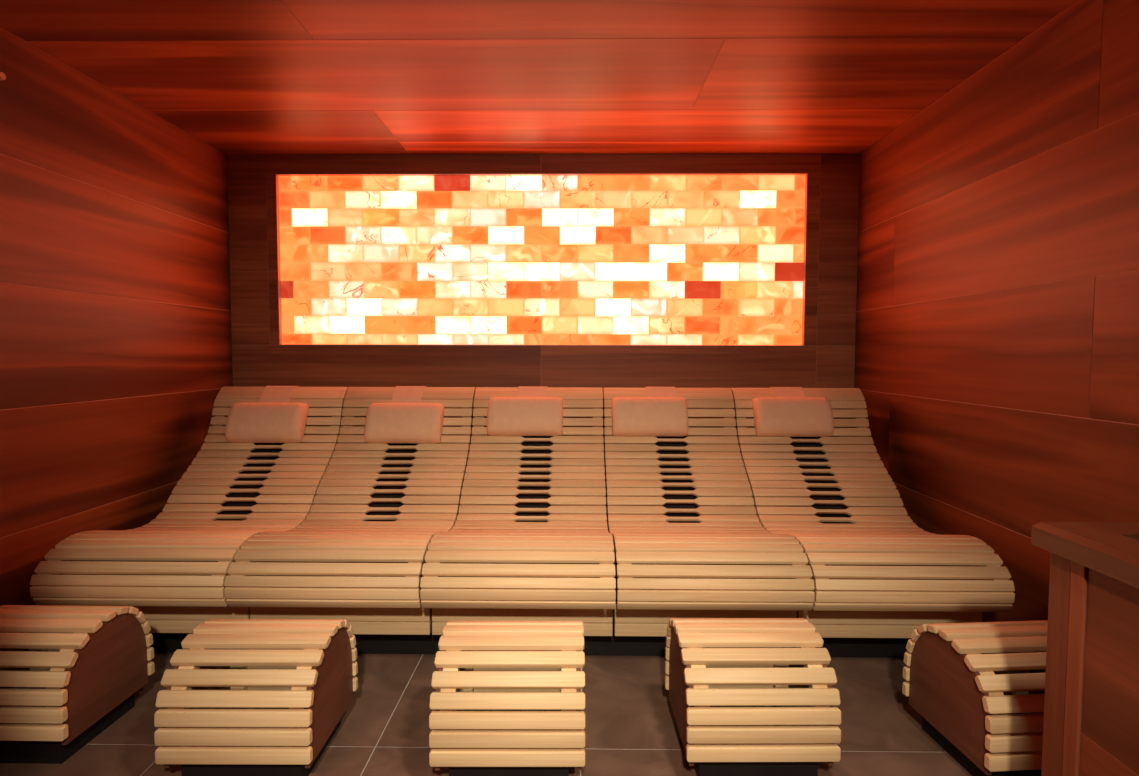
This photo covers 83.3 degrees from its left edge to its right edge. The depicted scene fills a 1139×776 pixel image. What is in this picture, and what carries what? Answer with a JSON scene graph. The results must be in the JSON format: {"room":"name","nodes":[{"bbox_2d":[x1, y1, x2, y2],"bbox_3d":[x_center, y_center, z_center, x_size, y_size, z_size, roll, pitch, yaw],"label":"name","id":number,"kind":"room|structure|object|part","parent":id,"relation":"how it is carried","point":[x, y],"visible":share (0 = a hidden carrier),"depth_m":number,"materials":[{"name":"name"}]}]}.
{"room":"sauna","nodes":[
{"label":"sauna","id":0,"kind":"room"},
{"bbox_2d":[0,27,232,605],"bbox_3d":[-2.008,-0.065,1.279,0.022,2.286,4.912,0,3,1],"label":"wall","id":1,"kind":"structure","parent":0,"point":[116,345],"depth_m":2.67,"materials":[{"name":"brown wood"}]},
{"bbox_2d":[0,72,5,79],"bbox_3d":[-1.969,-1.076,2.208,0.030,0.028,0.028,0,3,1],"label":"button","id":2,"kind":"object","parent":1,"relation":"attached to","point":[2,75],"visible":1,"depth_m":2.21,"materials":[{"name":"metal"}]},
{"bbox_2d":[0,652,1039,775],"bbox_3d":[-0.193,1.092,1.319,3.613,0.022,4.912,0,3,1],"label":"floor","id":3,"kind":"structure","parent":0,"point":[631,729],"depth_m":1.97,"materials":[{"name":"tile"}]},
{"bbox_2d":[0,605,154,763],"bbox_3d":[-1.578,0.860,1.933,0.400,0.371,0.379,0,3,1],"label":"footrest","id":4,"kind":"object","parent":3,"relation":"on","point":[83,667],"visible":1,"depth_m":1.83,"materials":[{"name":"beige wood"}]},
{"bbox_3d":[-1.762,0.836,1.935,0.012,0.283,0.336,0,3,1],"label":"panel","id":5,"kind":"part","parent":4,"relation":"part of","materials":[{"name":"beige wood"}]},
{"bbox_3d":[-1.394,0.836,1.929,0.012,0.283,0.336,0,3,1],"label":"panel","id":6,"kind":"part","parent":4,"relation":"part of","materials":[{"name":"brown wood"}]},
{"bbox_2d":[30,387,348,651],"bbox_3d":[-1.492,0.510,2.814,0.663,0.976,1.321,0,3,1],"label":"lounger","id":7,"kind":"object","parent":3,"relation":"on","point":[172,568],"visible":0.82,"depth_m":2.46,"materials":[{"name":"beige wood"}]},
{"bbox_3d":[-1.496,0.631,2.484,0.657,0.201,0.649,0,3,1],"label":"seat","id":8,"kind":"part","parent":7,"relation":"part of","materials":[{"name":"beige wood"}]},
{"bbox_3d":[-1.491,0.471,2.908,0.657,0.783,1.027,0,3,1],"label":"panel","id":9,"kind":"part","parent":7,"relation":"part of","materials":[{"name":"beige wood"}]},
{"bbox_3d":[-1.489,0.426,3.025,0.220,0.408,0.531,0,3,1],"label":"heater panel","id":10,"kind":"part","parent":7,"relation":"part of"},
{"bbox_3d":[-1.488,0.287,3.129,0.657,0.564,0.668,0,3,1],"label":"backrest","id":11,"kind":"part","parent":7,"relation":"part of","materials":[{"name":"beige wood"}]},
{"bbox_2d":[225,386,308,442],"bbox_3d":[-1.509,0.128,3.286,0.374,0.273,0.327,0,3,1],"label":"cushion","id":12,"kind":"object","parent":7,"relation":"hanging from","point":[273,419],"visible":0.94,"depth_m":3.15,"materials":[{"name":"beige fabric"}]},
{"bbox_2d":[154,619,357,775],"bbox_3d":[-0.869,0.867,1.833,0.400,0.371,0.379,0,3,0],"label":"footrest","id":13,"kind":"object","parent":3,"relation":"on","point":[287,685],"visible":1,"depth_m":1.69,"materials":[{"name":"beige wood"}]},
{"bbox_3d":[-1.052,0.842,1.832,0.012,0.283,0.336,0,3,0],"label":"panel","id":14,"kind":"part","parent":13,"relation":"part of","materials":[{"name":"beige wood"}]},
{"bbox_3d":[-0.684,0.843,1.832,0.012,0.283,0.336,0,3,0],"label":"panel","id":15,"kind":"part","parent":13,"relation":"part of","materials":[{"name":"brown wood"}]},
{"bbox_2d":[224,387,475,653],"bbox_3d":[-0.829,0.512,2.806,0.663,0.976,1.321,0,3,1],"label":"lounger","id":16,"kind":"object","parent":3,"relation":"on","point":[357,557],"visible":0.88,"depth_m":2.45,"materials":[{"name":"beige wood"}]},
{"bbox_3d":[-0.833,0.633,2.476,0.657,0.201,0.649,0,3,1],"label":"seat","id":17,"kind":"part","parent":16,"relation":"part of","materials":[{"name":"beige wood"}]},
{"bbox_3d":[-0.824,0.289,3.121,0.657,0.564,0.668,0,3,1],"label":"backrest","id":18,"kind":"part","parent":16,"relation":"part of","materials":[{"name":"beige wood"}]},
{"bbox_3d":[-0.826,0.427,3.017,0.220,0.408,0.531,0,3,1],"label":"heater panel","id":19,"kind":"part","parent":16,"relation":"part of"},
{"bbox_2d":[364,386,443,442],"bbox_3d":[-0.820,0.130,3.277,0.374,0.273,0.327,0,3,1],"label":"cushion","id":20,"kind":"object","parent":16,"relation":"hanging from","point":[406,419],"visible":0.98,"depth_m":3.14,"materials":[{"name":"beige fabric"}]},
{"bbox_2d":[429,621,584,775],"bbox_3d":[-0.160,0.868,1.826,0.400,0.371,0.379,0,3,0],"label":"footrest","id":21,"kind":"object","parent":3,"relation":"on","point":[518,686],"visible":1,"depth_m":1.66,"materials":[{"name":"beige wood"}]},
{"bbox_3d":[-0.344,0.844,1.824,0.012,0.283,0.336,0,3,0],"label":"panel","id":22,"kind":"part","parent":21,"relation":"part of","materials":[{"name":"beige wood"}]},
{"bbox_3d":[0.024,0.845,1.825,0.012,0.283,0.336,0,3,0],"label":"panel","id":23,"kind":"part","parent":21,"relation":"part of","materials":[{"name":"beige wood"}]},
{"bbox_2d":[420,387,615,655],"bbox_3d":[-0.165,0.513,2.798,0.663,0.976,1.321,0,3,1],"label":"lounger","id":24,"kind":"object","parent":3,"relation":"on","point":[529,539],"visible":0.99,"depth_m":2.44,"materials":[{"name":"beige wood"}]},
{"bbox_3d":[-0.170,0.635,2.468,0.657,0.201,0.649,0,3,1],"label":"seat","id":25,"kind":"part","parent":24,"relation":"part of","materials":[{"name":"beige wood"}]},
{"bbox_3d":[-0.164,0.475,2.892,0.657,0.783,1.027,0,3,1],"label":"panel","id":26,"kind":"part","parent":24,"relation":"part of","materials":[{"name":"beige wood"}]},
{"bbox_2d":[487,386,562,435],"bbox_3d":[-0.219,0.113,3.281,0.374,0.237,0.303,0,3,1],"label":"cushion","id":27,"kind":"object","parent":24,"relation":"hanging from","point":[531,413],"visible":0.95,"depth_m":3.15,"materials":[{"name":"beige fabric"}]},
{"bbox_3d":[-0.161,0.290,3.113,0.657,0.564,0.668,0,3,1],"label":"backrest","id":28,"kind":"part","parent":24,"relation":"part of","materials":[{"name":"beige wood"}]},
{"bbox_3d":[-0.163,0.429,3.009,0.220,0.408,0.531,0,3,1],"label":"heater panel","id":29,"kind":"part","parent":24,"relation":"part of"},
{"bbox_2d":[603,387,814,655],"bbox_3d":[0.498,0.515,2.790,0.663,0.976,1.321,0,3,1],"label":"lounger","id":30,"kind":"object","parent":3,"relation":"on","point":[690,540],"visible":0.88,"depth_m":2.44,"materials":[{"name":"beige wood"}]},
{"bbox_2d":[612,387,688,435],"bbox_3d":[0.400,0.115,3.274,0.374,0.237,0.303,0,3,1],"label":"cushion","id":31,"kind":"object","parent":30,"relation":"hanging from","point":[660,413],"visible":0.96,"depth_m":3.14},
{"bbox_3d":[0.501,0.431,3.001,0.220,0.408,0.531,0,3,1],"label":"heater panel","id":32,"kind":"part","parent":30,"relation":"part of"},
{"bbox_3d":[0.502,0.292,3.105,0.657,0.564,0.668,0,3,1],"label":"backrest","id":33,"kind":"part","parent":30,"relation":"part of","materials":[{"name":"beige wood"}]},
{"bbox_3d":[0.494,0.636,2.460,0.657,0.201,0.649,0,3,1],"label":"seat","id":34,"kind":"part","parent":30,"relation":"part of","materials":[{"name":"beige wood"}]},
{"bbox_2d":[665,618,840,775],"bbox_3d":[0.504,0.868,1.847,0.400,0.371,0.379,0,3,0],"label":"footrest","id":35,"kind":"object","parent":3,"relation":"on","point":[730,683],"visible":1,"depth_m":1.69,"materials":[{"name":"beige wood"}]},
{"bbox_3d":[0.320,0.844,1.844,0.012,0.283,0.336,0,3,0],"label":"panel","id":36,"kind":"part","parent":35,"relation":"part of","materials":[{"name":"brown wood"}]},
{"bbox_3d":[0.688,0.845,1.847,0.012,0.283,0.336,0,3,0],"label":"panel","id":37,"kind":"part","parent":35,"relation":"part of","materials":[{"name":"beige wood"}]},
{"bbox_2d":[731,388,1014,657],"bbox_3d":[1.161,0.516,2.783,0.663,0.976,1.321,0,3,1],"label":"lounger","id":38,"kind":"object","parent":3,"relation":"on","point":[878,576],"visible":0.81,"depth_m":2.43,"materials":[{"name":"beige wood"}]},
{"bbox_2d":[752,387,833,436],"bbox_3d":[1.111,0.116,3.265,0.374,0.237,0.303,0,3,1],"label":"cushion","id":39,"kind":"object","parent":38,"relation":"hanging from","point":[790,413],"visible":0.96,"depth_m":3.14,"materials":[{"name":"beige fabric"}]},
{"bbox_3d":[1.164,0.432,2.993,0.220,0.408,0.531,0,3,1],"label":"heater panel","id":40,"kind":"part","parent":38,"relation":"part of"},
{"bbox_3d":[1.166,0.293,3.098,0.657,0.564,0.668,0,3,1],"label":"backrest","id":41,"kind":"part","parent":38,"relation":"part of","materials":[{"name":"beige wood"}]},
{"bbox_3d":[1.163,0.478,2.876,0.657,0.783,1.027,0,3,1],"label":"panel","id":42,"kind":"part","parent":38,"relation":"part of","materials":[{"name":"beige wood"}]},
{"bbox_3d":[1.157,0.638,2.452,0.657,0.201,0.649,0,3,1],"label":"seat","id":43,"kind":"part","parent":38,"relation":"part of","materials":[{"name":"beige wood"}]},
{"bbox_2d":[902,620,1047,775],"bbox_3d":[1.253,0.871,1.823,0.400,0.371,0.379,0,3,-4],"label":"footrest","id":44,"kind":"object","parent":3,"relation":"on","point":[958,675],"visible":0.7,"depth_m":1.74,"materials":[{"name":"beige wood"}]},
{"bbox_3d":[1.069,0.847,1.808,0.012,0.283,0.336,0,3,-4],"label":"panel","id":45,"kind":"part","parent":44,"relation":"part of","materials":[{"name":"brown wood"}]},
{"bbox_3d":[1.437,0.847,1.835,0.012,0.283,0.336,0,3,-4],"label":"panel","id":46,"kind":"part","parent":44,"relation":"part of","materials":[{"name":"beige wood"}]},
{"bbox_2d":[1031,522,1138,775],"bbox_3d":[1.289,0.704,0.922,0.634,0.800,0.898,0,3,1],"label":"counter","id":47,"kind":"object","parent":3,"relation":"on","point":[1091,721],"depth_m":1.23,"materials":[{"name":"brown wood"}]},
{"bbox_3d":[1.027,0.708,1.322,0.055,0.750,0.058,0,3,1],"label":"corner post","id":48,"kind":"part","parent":47,"relation":"part of","materials":[{"name":"brown wood"}]},
{"bbox_3d":[1.023,0.710,1.275,0.052,0.750,0.034,0,3,1],"label":"corner post","id":49,"kind":"part","parent":47,"relation":"part of","materials":[{"name":"brown wood"}]},
{"bbox_2d":[1031,522,1138,588],"bbox_3d":[1.289,0.330,0.902,0.634,0.050,0.898,0,3,1],"label":"countertop","id":50,"kind":"structure","parent":47,"relation":"on","point":[1111,549],"depth_m":1.23,"materials":[{"name":"brown wood"}]},
{"bbox_3d":[1.020,0.732,0.876,0.047,0.750,0.756,0,3,1],"label":"panel","id":51,"kind":"part","parent":47,"relation":"part of","materials":[{"name":"wood"}]},
{"bbox_2d":[0,0,1075,154],"bbox_3d":[-0.189,-1.214,1.225,3.613,0.022,4.972,0,3,1],"label":"ceiling","id":52,"kind":"structure","parent":0,"point":[241,77],"depth_m":2.53,"materials":[{"name":"brown wood"}]},
{"bbox_2d":[227,154,859,514],"bbox_3d":[-0.161,-0.193,3.734,3.613,2.286,0.050,0,3,1],"label":"wall","id":53,"kind":"structure","parent":0,"point":[826,359],"depth_m":3.70,"materials":[{"name":"brown wood"}]},
{"bbox_2d":[275,173,807,345],"bbox_3d":[-0.167,-0.738,3.725,3.042,0.980,0.091,0,3,1],"label":"brick panel","id":54,"kind":"object","parent":53,"relation":"attached to","point":[549,259],"visible":0.98,"depth_m":3.71,"materials":[{"name":"stone"}]},
{"bbox_2d":[854,0,1138,621],"bbox_3d":[1.627,-0.056,1.235,0.022,2.286,4.912,0,3,1],"label":"wall","id":55,"kind":"structure","parent":0,"point":[997,340],"depth_m":2.33,"materials":[{"name":"brown wood"}]}
]}

